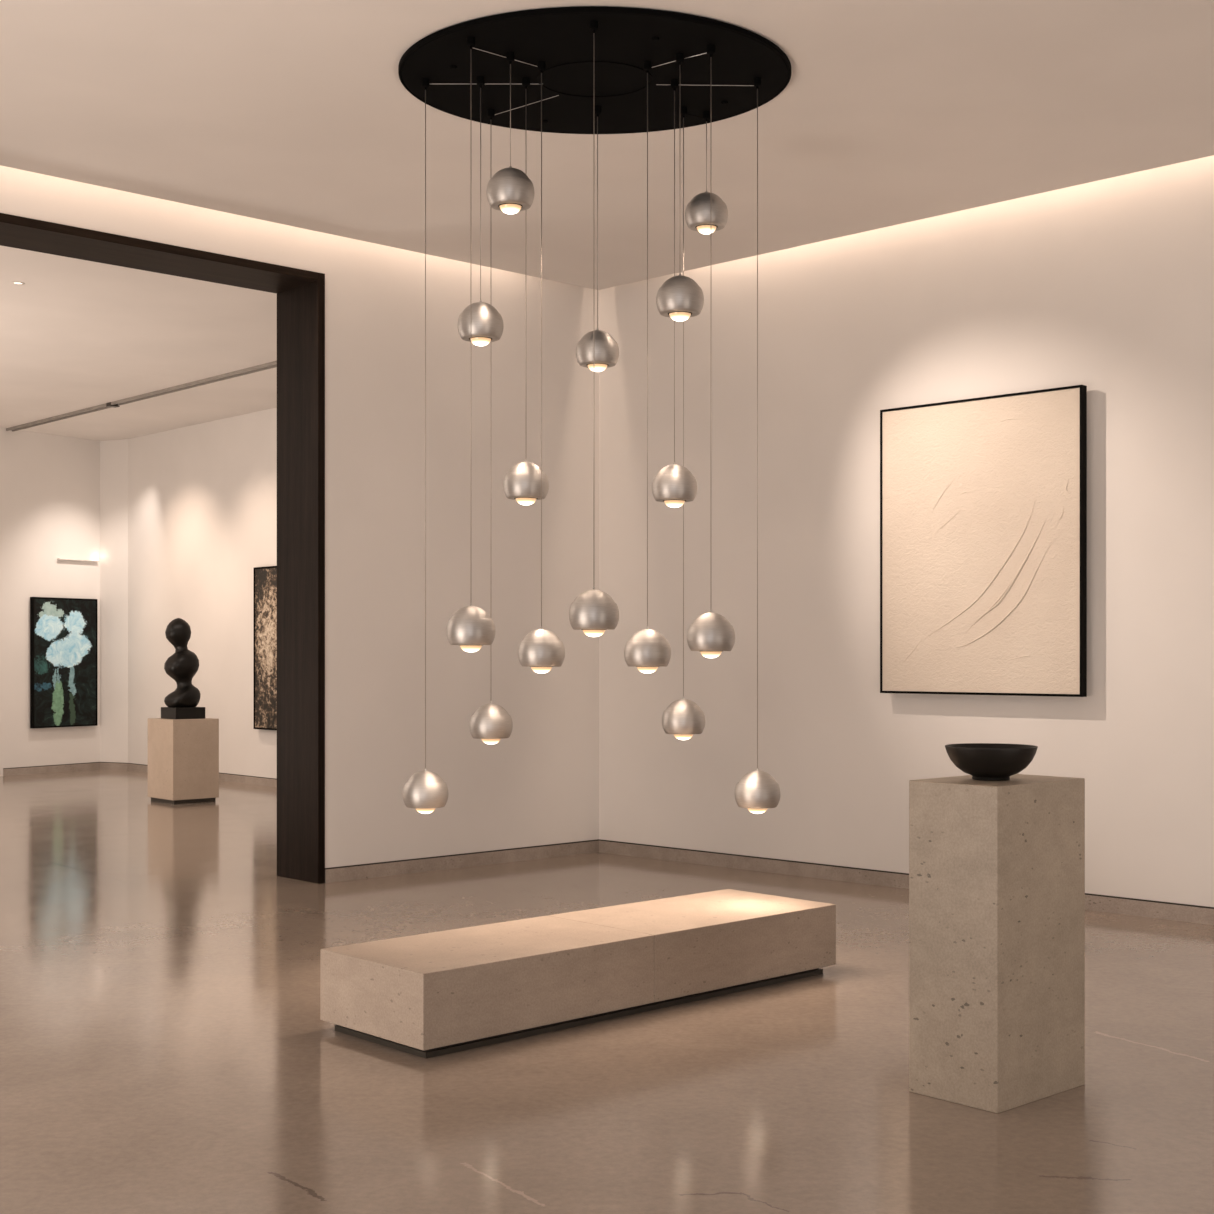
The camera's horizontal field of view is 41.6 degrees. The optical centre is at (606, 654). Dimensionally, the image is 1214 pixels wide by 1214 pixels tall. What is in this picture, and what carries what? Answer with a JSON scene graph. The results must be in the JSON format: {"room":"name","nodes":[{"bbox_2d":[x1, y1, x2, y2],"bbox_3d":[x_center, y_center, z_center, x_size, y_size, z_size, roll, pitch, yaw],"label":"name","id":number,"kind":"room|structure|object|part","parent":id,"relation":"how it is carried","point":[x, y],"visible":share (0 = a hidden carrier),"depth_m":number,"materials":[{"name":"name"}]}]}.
{"room":"museum","nodes":[
{"label":"museum","id":0,"kind":"room"},
{"bbox_2d":[0,428,2,775],"bbox_3d":[-9.090,-0.705,17.723,0.250,4.410,5.259,0,0,35],"label":"wall","id":1,"kind":"structure","parent":0,"point":[1,429],"depth_m":19.78,"materials":[{"name":"white paint"}]},
{"bbox_2d":[3,428,99,767],"bbox_3d":[-7.171,-0.705,20.479,0.250,4.410,1.462,0,0,34],"label":"wall","id":2,"kind":"structure","parent":0,"point":[51,483],"depth_m":20.28,"materials":[{"name":"white paint"}]},
{"bbox_2d":[30,597,96,727],"bbox_3d":[-6.957,0.096,20.517,0.058,1.652,0.985,0,0,34],"label":"flower painting","id":3,"kind":"object","parent":2,"relation":"attached to","point":[63,631],"visible":1,"depth_m":20.47},
{"bbox_2d":[57,558,98,561],"bbox_3d":[-6.839,-1.238,20.704,0.050,0.035,0.622,0,0,34],"label":"wall light","id":4,"kind":"object","parent":2,"relation":"attached to","point":[92,560],"visible":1,"depth_m":20.69,"materials":[{"name":"white metal"}]},
{"bbox_2d":[100,439,127,762],"bbox_3d":[-6.392,-0.705,21.029,0.472,4.410,0.250,0,0,25],"label":"wall","id":5,"kind":"structure","parent":0,"point":[113,453],"depth_m":20.91,"materials":[{"name":"white paint"}]},
{"bbox_2d":[0,245,276,440],"bbox_3d":[-9.494,-2.860,11.239,18.123,0.100,10.710,0,0,-43],"label":"ceiling","id":6,"kind":"structure","parent":0,"point":[78,334],"depth_m":14.53,"materials":[{"name":"paint"}]},
{"bbox_2d":[12,282,23,284],"bbox_3d":[-4.449,-2.807,12.086,0.092,0.006,0.092,0,0,0],"label":"recessed light","id":7,"kind":"object","parent":6,"relation":"in","point":[14,283],"visible":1,"depth_m":12.09,"materials":[{"name":"white ceramic"}]},
{"bbox_2d":[6,361,276,431],"bbox_3d":[-4.405,-2.790,16.674,0.110,0.040,9.144,0,0,-43],"label":"ceiling track","id":8,"kind":"object","parent":6,"relation":"attached to","point":[273,364],"visible":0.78,"depth_m":17.20,"materials":[{"name":"grey metal"}]},
{"bbox_2d":[128,407,276,778],"bbox_3d":[-2.796,-0.705,17.319,0.250,4.410,9.800,0,0,-43],"label":"wall","id":9,"kind":"structure","parent":0,"point":[202,498],"depth_m":19.29,"materials":[{"name":"white paint"}]},
{"bbox_2d":[3,762,276,786],"bbox_3d":[-3.074,1.456,17.371,10.140,0.088,1.565,0,0,38],"label":"baseboard","id":10,"kind":"structure","parent":9,"relation":"attached to","point":[88,766],"depth_m":20.26,"materials":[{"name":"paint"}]},
{"bbox_2d":[253,566,276,729],"bbox_3d":[-3.702,-0.077,18.053,0.068,1.855,0.986,0,0,-43],"label":"painting","id":11,"kind":"object","parent":9,"relation":"attached to","point":[264,578],"visible":0.46,"depth_m":18.22},
{"bbox_2d":[0,165,598,867],"bbox_3d":[-5.902,-0.866,7.159,16.600,4.732,0.497,0,0,-43],"label":"wall","id":12,"kind":"structure","parent":0,"point":[538,785],"depth_m":11.18,"materials":[{"name":"white paint"}]},
{"bbox_2d":[0,213,324,883],"bbox_3d":[-4.518,-0.503,8.429,6.755,4.007,0.522,0,0,-43],"label":"frame","id":13,"kind":"object","parent":12,"relation":"attached to","point":[300,293],"visible":1,"depth_m":10.57,"materials":[{"name":"brown wood"}]},
{"bbox_2d":[325,839,598,882],"bbox_3d":[-5.950,1.456,6.769,16.000,0.088,0.016,0,0,-43],"label":"baseboard","id":14,"kind":"structure","parent":12,"relation":"attached to","point":[488,858],"depth_m":11.26,"materials":[{"name":"paint"}]},
{"bbox_2d":[0,769,1213,1213],"bbox_3d":[-2.000,1.560,8.000,34.000,0.120,30.000,0,0,0],"label":"floor","id":15,"kind":"structure","parent":0,"point":[166,1047],"depth_m":5.79,"materials":[{"name":"concrete"}]},
{"bbox_2d":[148,718,218,803],"bbox_3d":[-4.351,1.076,16.424,0.510,0.848,0.561,0,0,-42],"label":"pedestal","id":16,"kind":"object","parent":15,"relation":"on","point":[183,754],"visible":0.9,"depth_m":16.23,"materials":[{"name":"stone"}]},
{"bbox_2d":[161,618,204,718],"bbox_3d":[-4.353,0.136,16.411,0.352,1.032,0.349,0,0,-42],"label":"abstract sculpture","id":17,"kind":"object","parent":16,"relation":"on","point":[181,666],"visible":1,"depth_m":16.32,"materials":[{"name":"black stone"}]},
{"bbox_2d":[320,889,835,1058],"bbox_3d":[-0.034,1.338,6.974,2.408,0.324,0.688,0,0,-43],"label":"stone bench","id":18,"kind":"object","parent":15,"relation":"on","point":[427,995],"visible":1,"depth_m":6.52,"materials":[{"name":"stone"}]},
{"bbox_2d":[909,774,1084,1112],"bbox_3d":[1.353,0.965,5.541,0.528,1.070,0.358,0,0,-42],"label":"pedestal","id":19,"kind":"object","parent":15,"relation":"on","point":[997,868],"visible":0.9,"depth_m":5.38,"materials":[{"name":"stone"}]},
{"bbox_2d":[945,743,1037,780],"bbox_3d":[1.327,0.372,5.530,0.313,0.116,0.313,0,0,0],"label":"bowl","id":20,"kind":"object","parent":19,"relation":"on","point":[983,761],"visible":1,"depth_m":5.43,"materials":[{"name":"black ceramic"}]},
{"bbox_2d":[0,0,1213,289],"bbox_3d":[0.071,-2.777,0.831,16.731,0.090,16.716,0,0,-43],"label":"ceiling","id":21,"kind":"structure","parent":0,"point":[296,113],"depth_m":8.18,"materials":[{"name":"paint"}]},
{"bbox_2d":[398,6,790,813],"bbox_3d":[-0.056,-0.993,7.519,1.838,3.478,1.585,0,0,0],"label":"globe pendant","id":22,"kind":"object","parent":21,"relation":"attached to","point":[757,791],"depth_m":7.41,"materials":[{"name":"silver metal"}]},
{"bbox_3d":[-0.853,-0.979,7.519,0.216,3.450,0.216,0,0,0],"label":"globe pendant","id":23,"kind":"part","parent":22,"relation":"part of","materials":[{"name":"silver metal"}]},
{"bbox_3d":[-0.853,0.628,7.519,0.216,0.171,0.216,0,0,0],"label":"lamp shade","id":24,"kind":"part","parent":22,"relation":"part of","materials":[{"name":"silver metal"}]},
{"bbox_3d":[-0.596,-1.358,7.014,0.216,2.692,0.216,0,0,0],"label":"globe pendant","id":25,"kind":"part","parent":22,"relation":"part of","materials":[{"name":"silver metal"}]},
{"bbox_3d":[-0.596,-0.129,7.014,0.216,0.171,0.216,0,0,0],"label":"lamp shade","id":26,"kind":"part","parent":22,"relation":"part of","materials":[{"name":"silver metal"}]},
{"bbox_3d":[-0.592,-2.076,7.493,0.216,1.256,0.216,0,0,0],"label":"globe pendant","id":27,"kind":"part","parent":22,"relation":"part of","materials":[{"name":"silver metal"}]},
{"bbox_3d":[-0.592,-1.565,7.493,0.216,0.171,0.216,0,0,0],"label":"lamp shade","id":28,"kind":"part","parent":22,"relation":"part of","materials":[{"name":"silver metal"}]},
{"bbox_3d":[-0.576,-1.130,7.938,0.216,3.147,0.216,0,0,0],"label":"globe pendant","id":29,"kind":"part","parent":22,"relation":"part of","materials":[{"name":"silver metal"}]},
{"bbox_3d":[-0.576,0.326,7.938,0.216,0.171,0.216,0,0,0],"label":"lamp shade","id":30,"kind":"part","parent":22,"relation":"part of","materials":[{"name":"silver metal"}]},
{"bbox_3d":[-0.434,-2.344,7.191,0.216,0.720,0.216,0,0,0],"label":"globe pendant","id":31,"kind":"part","parent":22,"relation":"part of","materials":[{"name":"silver metal"}]},
{"bbox_3d":[-0.434,-2.101,7.191,0.216,0.171,0.216,0,0,0],"label":"lamp shade","id":32,"kind":"part","parent":22,"relation":"part of","materials":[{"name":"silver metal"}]},
{"bbox_3d":[-0.380,-1.703,7.506,0.216,2.001,0.216,0,0,0],"label":"globe pendant","id":33,"kind":"part","parent":22,"relation":"part of","materials":[{"name":"silver metal"}]},
{"bbox_3d":[-0.380,-0.820,7.506,0.216,0.171,0.216,0,0,0],"label":"lamp shade","id":34,"kind":"part","parent":22,"relation":"part of","materials":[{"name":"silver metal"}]},
{"bbox_3d":[-0.299,-1.310,7.301,0.216,2.788,0.216,0,0,0],"label":"globe pendant","id":35,"kind":"part","parent":22,"relation":"part of","materials":[{"name":"silver metal"}]},
{"bbox_3d":[-0.299,-0.033,7.301,0.216,0.171,0.216,0,0,0],"label":"lamp shade","id":36,"kind":"part","parent":22,"relation":"part of","materials":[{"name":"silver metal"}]},
{"bbox_3d":[-0.056,-1.391,6.835,0.216,2.627,0.216,0,0,0],"label":"globe pendant","id":37,"kind":"part","parent":22,"relation":"part of","materials":[{"name":"silver metal"}]},
{"bbox_3d":[-0.056,-0.194,6.835,0.216,0.171,0.216,0,0,0],"label":"lamp shade","id":38,"kind":"part","parent":22,"relation":"part of","materials":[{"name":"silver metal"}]},
{"bbox_3d":[-0.056,-2.712,7.520,1.838,0.040,1.584,0,0,0],"label":"canopy","id":39,"kind":"part","parent":22,"relation":"part of","materials":[{"name":"black metal"}]},
{"bbox_3d":[-0.047,-2.051,7.894,0.216,1.306,0.216,0,0,0],"label":"globe pendant","id":40,"kind":"part","parent":22,"relation":"part of","materials":[{"name":"silver metal"}]},
{"bbox_3d":[-0.047,-1.516,7.894,0.216,0.171,0.216,0,0,0],"label":"lamp shade","id":41,"kind":"part","parent":22,"relation":"part of","materials":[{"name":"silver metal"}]},
{"bbox_3d":[0.185,-1.310,7.301,0.216,2.788,0.216,0,0,0],"label":"globe pendant","id":42,"kind":"part","parent":22,"relation":"part of","materials":[{"name":"silver metal"}]},
{"bbox_3d":[0.185,-0.033,7.301,0.216,0.171,0.216,0,0,0],"label":"lamp shade","id":43,"kind":"part","parent":22,"relation":"part of","materials":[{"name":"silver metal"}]},
{"bbox_3d":[0.318,-1.699,7.532,0.216,2.010,0.216,0,0,0],"label":"globe pendant","id":44,"kind":"part","parent":22,"relation":"part of","materials":[{"name":"silver metal"}]},
{"bbox_3d":[0.318,-0.811,7.532,0.216,0.171,0.216,0,0,0],"label":"lamp shade","id":45,"kind":"part","parent":22,"relation":"part of","materials":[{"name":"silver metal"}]},
{"bbox_3d":[0.329,-2.104,7.203,0.216,1.201,0.216,0,0,0],"label":"globe pendant","id":46,"kind":"part","parent":22,"relation":"part of","materials":[{"name":"silver metal"}]},
{"bbox_3d":[0.329,-1.621,7.203,0.216,0.171,0.216,0,0,0],"label":"lamp shade","id":47,"kind":"part","parent":22,"relation":"part of","materials":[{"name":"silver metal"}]},
{"bbox_3d":[0.378,-1.142,7.908,0.216,3.124,0.216,0,0,0],"label":"globe pendant","id":48,"kind":"part","parent":22,"relation":"part of","materials":[{"name":"silver metal"}]},
{"bbox_3d":[0.378,0.303,7.908,0.216,0.171,0.216,0,0,0],"label":"lamp shade","id":49,"kind":"part","parent":22,"relation":"part of","materials":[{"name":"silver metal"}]},
{"bbox_3d":[0.495,-2.401,7.967,0.216,0.606,0.216,0,0,0],"label":"globe pendant","id":50,"kind":"part","parent":22,"relation":"part of","materials":[{"name":"silver metal"}]},
{"bbox_3d":[0.495,-2.215,7.967,0.216,0.171,0.216,0,0,0],"label":"lamp shade","id":51,"kind":"part","parent":22,"relation":"part of","materials":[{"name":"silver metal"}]},
{"bbox_3d":[0.462,-1.345,7.107,0.216,2.718,0.216,0,0,0],"label":"globe pendant","id":52,"kind":"part","parent":22,"relation":"part of","materials":[{"name":"silver metal"}]},
{"bbox_3d":[0.462,-0.103,7.107,0.216,0.171,0.216,0,0,0],"label":"lamp shade","id":53,"kind":"part","parent":22,"relation":"part of","materials":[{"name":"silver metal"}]},
{"bbox_3d":[0.706,0.627,7.506,0.216,0.171,0.216,0,0,0],"label":"lamp shade","id":54,"kind":"part","parent":22,"relation":"part of","materials":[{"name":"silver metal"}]},
{"bbox_2d":[599,155,1213,906],"bbox_3d":[5.464,-0.866,7.109,15.000,4.732,0.300,0,0,44],"label":"wall","id":55,"kind":"structure","parent":0,"point":[1106,286],"depth_m":10.43,"materials":[{"name":"white paint"}]},
{"bbox_2d":[599,839,1213,924],"bbox_3d":[5.357,1.456,6.997,15.000,0.088,0.016,0,0,44],"label":"baseboard","id":56,"kind":"structure","parent":55,"relation":"attached to","point":[1092,903],"depth_m":10.64,"materials":[{"name":"paint"}]},
{"bbox_2d":[880,385,1086,696],"bbox_3d":[2.300,-0.666,9.853,1.401,1.822,0.106,0,0,44],"label":"painting","id":57,"kind":"object","parent":55,"relation":"attached to","point":[983,500],"visible":1,"depth_m":9.78,"materials":[{"name":"beige paint"}]}
]}

